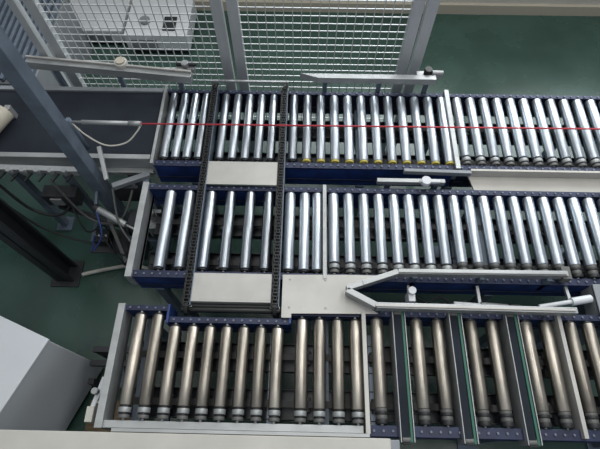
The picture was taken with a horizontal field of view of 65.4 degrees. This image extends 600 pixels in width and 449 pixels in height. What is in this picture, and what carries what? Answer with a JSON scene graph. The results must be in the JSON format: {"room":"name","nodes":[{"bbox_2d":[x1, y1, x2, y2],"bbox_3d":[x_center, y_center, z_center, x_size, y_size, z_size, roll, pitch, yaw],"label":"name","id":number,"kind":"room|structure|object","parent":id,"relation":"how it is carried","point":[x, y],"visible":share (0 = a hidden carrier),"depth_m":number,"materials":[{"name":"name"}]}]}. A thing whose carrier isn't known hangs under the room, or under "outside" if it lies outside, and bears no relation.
{"room":"factory floor","nodes":[
{"label":"factory floor","id":0,"kind":"room"},
{"bbox_2d":[25,55,195,115],"bbox_3d":[-1.046,-0.669,2.948,0.952,0.940,0.107,3,63,1],"label":"guard rail","id":1,"kind":"object","parent":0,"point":[120,69],"visible":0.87,"depth_m":2.56,"materials":[{"name":"metal"}]},
{"bbox_2d":[0,11,599,448],"bbox_3d":[0.006,1.006,2.657,10.000,0.050,6.600,1,63,1],"label":"floor","id":2,"kind":"structure","parent":0,"point":[476,54],"depth_m":3.56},
{"bbox_2d":[0,198,84,286],"bbox_3d":[-1.478,-0.496,1.371,0.176,3.600,0.176,1,63,1],"label":"post","id":3,"kind":"object","parent":2,"relation":"on","point":[16,231],"visible":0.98,"depth_m":2.60,"materials":[{"name":"black metal"}]},
{"bbox_2d":[0,0,92,86],"bbox_3d":[-2.286,-1.200,3.443,1.120,0.535,0.850,1,63,1],"label":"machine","id":4,"kind":"object","parent":2,"relation":"on","point":[10,24],"visible":0.29,"depth_m":3.29,"materials":[{"name":"grey metal"}]},
{"bbox_2d":[0,316,102,430],"bbox_3d":[-1.561,0.796,2.334,0.706,0.715,0.606,21,65,10],"label":"base cabinet","id":5,"kind":"object","parent":2,"relation":"on","point":[44,383],"visible":0.97,"depth_m":2.13,"materials":[{"name":"metal"}]},
{"bbox_2d":[0,25,128,229],"bbox_3d":[-1.073,-0.721,1.484,0.140,3.600,0.140,1,63,1],"label":"post","id":6,"kind":"object","parent":2,"relation":"on","point":[13,66],"visible":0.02,"depth_m":1.98,"materials":[{"name":"grey metal"}]},
{"bbox_2d":[0,85,163,230],"bbox_3d":[-1.866,-0.394,2.885,2.200,0.805,0.555,1,63,1],"label":"conveyor","id":7,"kind":"object","parent":2,"relation":"on","point":[24,141],"visible":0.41,"depth_m":2.52,"materials":[{"name":"black rubber"},{"name":"aluminium"},{"name":"galvanised steel"}]},
{"bbox_2d":[0,105,17,132],"bbox_3d":[-1.607,-0.510,2.443,0.100,0.120,0.292,21,65,10],"label":"drum","id":8,"kind":"object","parent":7,"relation":"on","point":[7,113],"visible":1,"depth_m":2.45,"materials":[{"name":"beige plastic"}]},
{"bbox_2d":[65,117,599,148],"bbox_3d":[0.598,-0.372,2.361,3.462,0.320,0.110,1,63,1],"label":"pull cord","id":9,"kind":"object","parent":7,"relation":"attached to","point":[70,122],"visible":0.99,"depth_m":2.26,"materials":[{"name":"red plastic"}]},
{"bbox_2d":[0,146,177,269],"bbox_3d":[-1.150,-0.067,2.683,1.091,0.871,0.483,25,66,12],"label":"frame","id":10,"kind":"object","parent":2,"relation":"on","point":[112,240],"visible":0.82,"depth_m":2.49,"materials":[{"name":"metal"}]},
{"bbox_2d":[81,265,147,275],"bbox_3d":[-1.076,0.298,2.964,0.608,0.024,0.098,3,63,1],"label":"hose","id":11,"kind":"object","parent":2,"relation":"on","point":[117,266],"visible":0.56,"depth_m":2.96,"materials":[{"name":"grey plastic"}]},
{"bbox_2d":[85,400,145,431],"bbox_3d":[-0.987,1.073,2.513,0.270,0.146,0.220,1,63,1],"label":"cardboard box","id":12,"kind":"object","parent":2,"relation":"on","point":[89,426],"visible":0.08,"depth_m":2.44,"materials":[{"name":"brown cardboard"}]},
{"bbox_2d":[88,346,156,387],"bbox_3d":[-0.941,0.799,2.557,0.300,0.315,0.193,1,63,1],"label":"support frame","id":13,"kind":"object","parent":2,"relation":"on","point":[103,351],"visible":0.29,"depth_m":2.45,"materials":[{"name":"grey paint"}]},
{"bbox_2d":[69,0,196,53],"bbox_3d":[-1.408,-1.666,3.850,1.050,0.230,0.515,1,63,1],"label":"machine housing","id":14,"kind":"object","parent":2,"relation":"on","point":[130,9],"visible":0.59,"depth_m":3.79,"materials":[{"name":"paint"}]},
{"bbox_2d":[126,209,162,250],"bbox_3d":[-0.924,0.094,2.742,0.315,0.620,0.194,1,63,1],"label":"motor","id":15,"kind":"object","parent":2,"relation":"on","point":[131,218],"visible":0.32,"depth_m":2.54,"materials":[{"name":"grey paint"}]},
{"bbox_2d":[0,429,399,448],"bbox_3d":[-0.915,1.287,2.019,2.580,0.835,0.684,1,63,1],"label":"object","id":16,"kind":"object","parent":2,"relation":"on","point":[9,439],"visible":1,"depth_m":1.78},
{"bbox_2d":[5,0,440,154],"bbox_3d":[-0.388,-0.993,2.490,2.150,2.050,0.080,1,63,1],"label":"fence","id":17,"kind":"object","parent":2,"relation":"on","point":[34,7],"visible":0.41,"depth_m":2.48,"materials":[{"name":"metal"}]},
{"bbox_2d":[181,79,288,341],"bbox_3d":[-0.294,-0.039,2.683,0.440,0.846,1.351,1,63,1],"label":"conveyor","id":18,"kind":"object","parent":2,"relation":"on","point":[224,292],"visible":0.98,"depth_m":2.20,"materials":[{"name":"metal"}]},
{"bbox_2d":[281,275,376,317],"bbox_3d":[0.181,0.499,2.433,0.523,0.806,0.204,1,63,1],"label":"plate","id":19,"kind":"object","parent":2,"relation":"on","point":[301,294],"visible":0.91,"depth_m":2.08,"materials":[{"name":"grey metal"}]},
{"bbox_2d":[94,303,599,448],"bbox_3d":[0.599,0.792,2.282,2.815,0.812,0.541,1,63,1],"label":"conveyor","id":20,"kind":"object","parent":2,"relation":"on","point":[573,407],"visible":0.96,"depth_m":1.96,"materials":[{"name":"metal"}]},
{"bbox_2d":[84,377,103,422],"bbox_3d":[-0.835,0.730,1.951,0.079,0.060,0.182,1,63,1],"label":"sensor","id":21,"kind":"object","parent":20,"relation":"attached to","point":[91,411],"visible":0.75,"depth_m":1.93,"materials":[{"name":"grey metal"}]},
{"bbox_2d":[389,311,415,444],"bbox_3d":[0.424,0.628,1.962,0.056,0.092,0.537,1,63,1],"label":"lane","id":22,"kind":"object","parent":20,"relation":"attached to","point":[403,406],"visible":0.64,"depth_m":1.92,"materials":[{"name":"metal"}]},
{"bbox_2d":[443,313,478,445],"bbox_3d":[0.669,0.633,1.959,0.056,0.092,0.537,1,63,1],"label":"lane","id":23,"kind":"object","parent":20,"relation":"attached to","point":[462,397],"visible":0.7,"depth_m":1.92,"materials":[{"name":"aluminium"},{"name":"dark grey paint"},{"name":"rubber"}]},
{"bbox_2d":[345,287,577,316],"bbox_3d":[0.688,0.389,2.073,0.988,0.189,0.083,5,63,2],"label":"rail","id":24,"kind":"object","parent":20,"relation":"attached to","point":[382,307],"visible":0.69,"depth_m":1.99,"materials":[{"name":"metal"}]},
{"bbox_2d":[405,285,415,302],"bbox_3d":[0.499,0.311,2.117,0.036,0.100,0.095,1,63,1],"label":"sensor","id":25,"kind":"object","parent":24,"relation":"attached to","point":[410,295],"visible":0.94,"depth_m":2.08,"materials":[{"name":"white paint"}]},
{"bbox_2d":[498,314,542,447],"bbox_3d":[0.914,0.637,1.957,0.056,0.092,0.537,1,63,1],"label":"lane","id":26,"kind":"object","parent":20,"relation":"attached to","point":[517,372],"visible":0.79,"depth_m":1.93,"materials":[{"name":"aluminium"},{"name":"dark grey paint"},{"name":"rubber"}]},
{"bbox_2d":[124,182,599,329],"bbox_3d":[0.613,0.213,2.578,2.815,0.806,0.568,1,63,1],"label":"conveyor","id":27,"kind":"object","parent":2,"relation":"on","point":[166,270],"visible":0.89,"depth_m":2.25,"materials":[{"name":"grey metal"}]},
{"bbox_2d":[345,266,571,290],"bbox_3d":[0.703,0.257,2.130,1.009,0.166,0.087,-3,63,-1],"label":"rail","id":28,"kind":"object","parent":27,"relation":"attached to","point":[563,273],"visible":0.8,"depth_m":2.07,"materials":[{"name":"metal"}]},
{"bbox_2d":[453,285,508,305],"bbox_3d":[0.814,0.332,2.119,0.241,0.032,0.118,1,63,1],"label":"bracket","id":29,"kind":"object","parent":27,"relation":"attached to","point":[477,290],"visible":0.41,"depth_m":2.10,"materials":[{"name":"silver metal"}]},
{"bbox_2d":[415,296,557,306],"bbox_3d":[0.906,0.403,2.210,0.794,0.201,0.096,6,63,3],"label":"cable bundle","id":30,"kind":"object","parent":27,"relation":"attached to","point":[416,297],"visible":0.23,"depth_m":2.24,"materials":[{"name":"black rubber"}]},
{"bbox_2d":[538,286,592,306],"bbox_3d":[1.179,0.326,2.103,0.244,0.045,0.096,-8,64,-4],"label":"sensor","id":31,"kind":"object","parent":27,"relation":"attached to","point":[584,299],"visible":0.95,"depth_m":2.08,"materials":[{"name":"white paint"}]},
{"bbox_2d":[150,85,599,220],"bbox_3d":[0.683,-0.304,2.839,2.900,0.806,0.678,1,63,1],"label":"conveyor","id":32,"kind":"object","parent":2,"relation":"on","point":[543,171],"visible":0.94,"depth_m":2.51,"materials":[{"name":"grey metal"}]},
{"bbox_2d":[300,66,443,92],"bbox_3d":[0.390,-0.773,2.648,0.779,0.270,0.080,1,63,1],"label":"guard rail","id":33,"kind":"object","parent":32,"relation":"attached to","point":[427,77],"visible":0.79,"depth_m":2.54,"materials":[{"name":"metal"}]},
{"bbox_2d":[376,168,471,188],"bbox_3d":[0.627,-0.198,2.419,0.480,0.220,0.108,1,63,1],"label":"rail","id":34,"kind":"object","parent":32,"relation":"attached to","point":[425,181],"visible":0.79,"depth_m":2.35,"materials":[{"name":"metal"}]},
{"bbox_2d":[533,284,599,348],"bbox_3d":[1.473,0.540,2.393,0.320,0.840,0.215,1,63,1],"label":"plate","id":35,"kind":"object","parent":2,"relation":"on","point":[593,308],"visible":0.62,"depth_m":2.14,"materials":[{"name":"metal"}]},
{"bbox_2d":[293,0,599,4],"bbox_3d":[0.075,-2.960,2.056,10.000,4.600,0.100,1,63,1],"label":"wall","id":36,"kind":"structure","parent":0,"point":[575,2],"depth_m":3.97,"materials":[{"name":"paint"}]},
{"bbox_2d":[68,0,599,15],"bbox_3d":[0.073,-1.886,4.039,10.000,0.090,0.030,1,63,1],"label":"baseboard","id":37,"kind":"structure","parent":36,"relation":"attached to","point":[444,8],"depth_m":4.01,"materials":[{"name":"beige plastic"}]}
]}

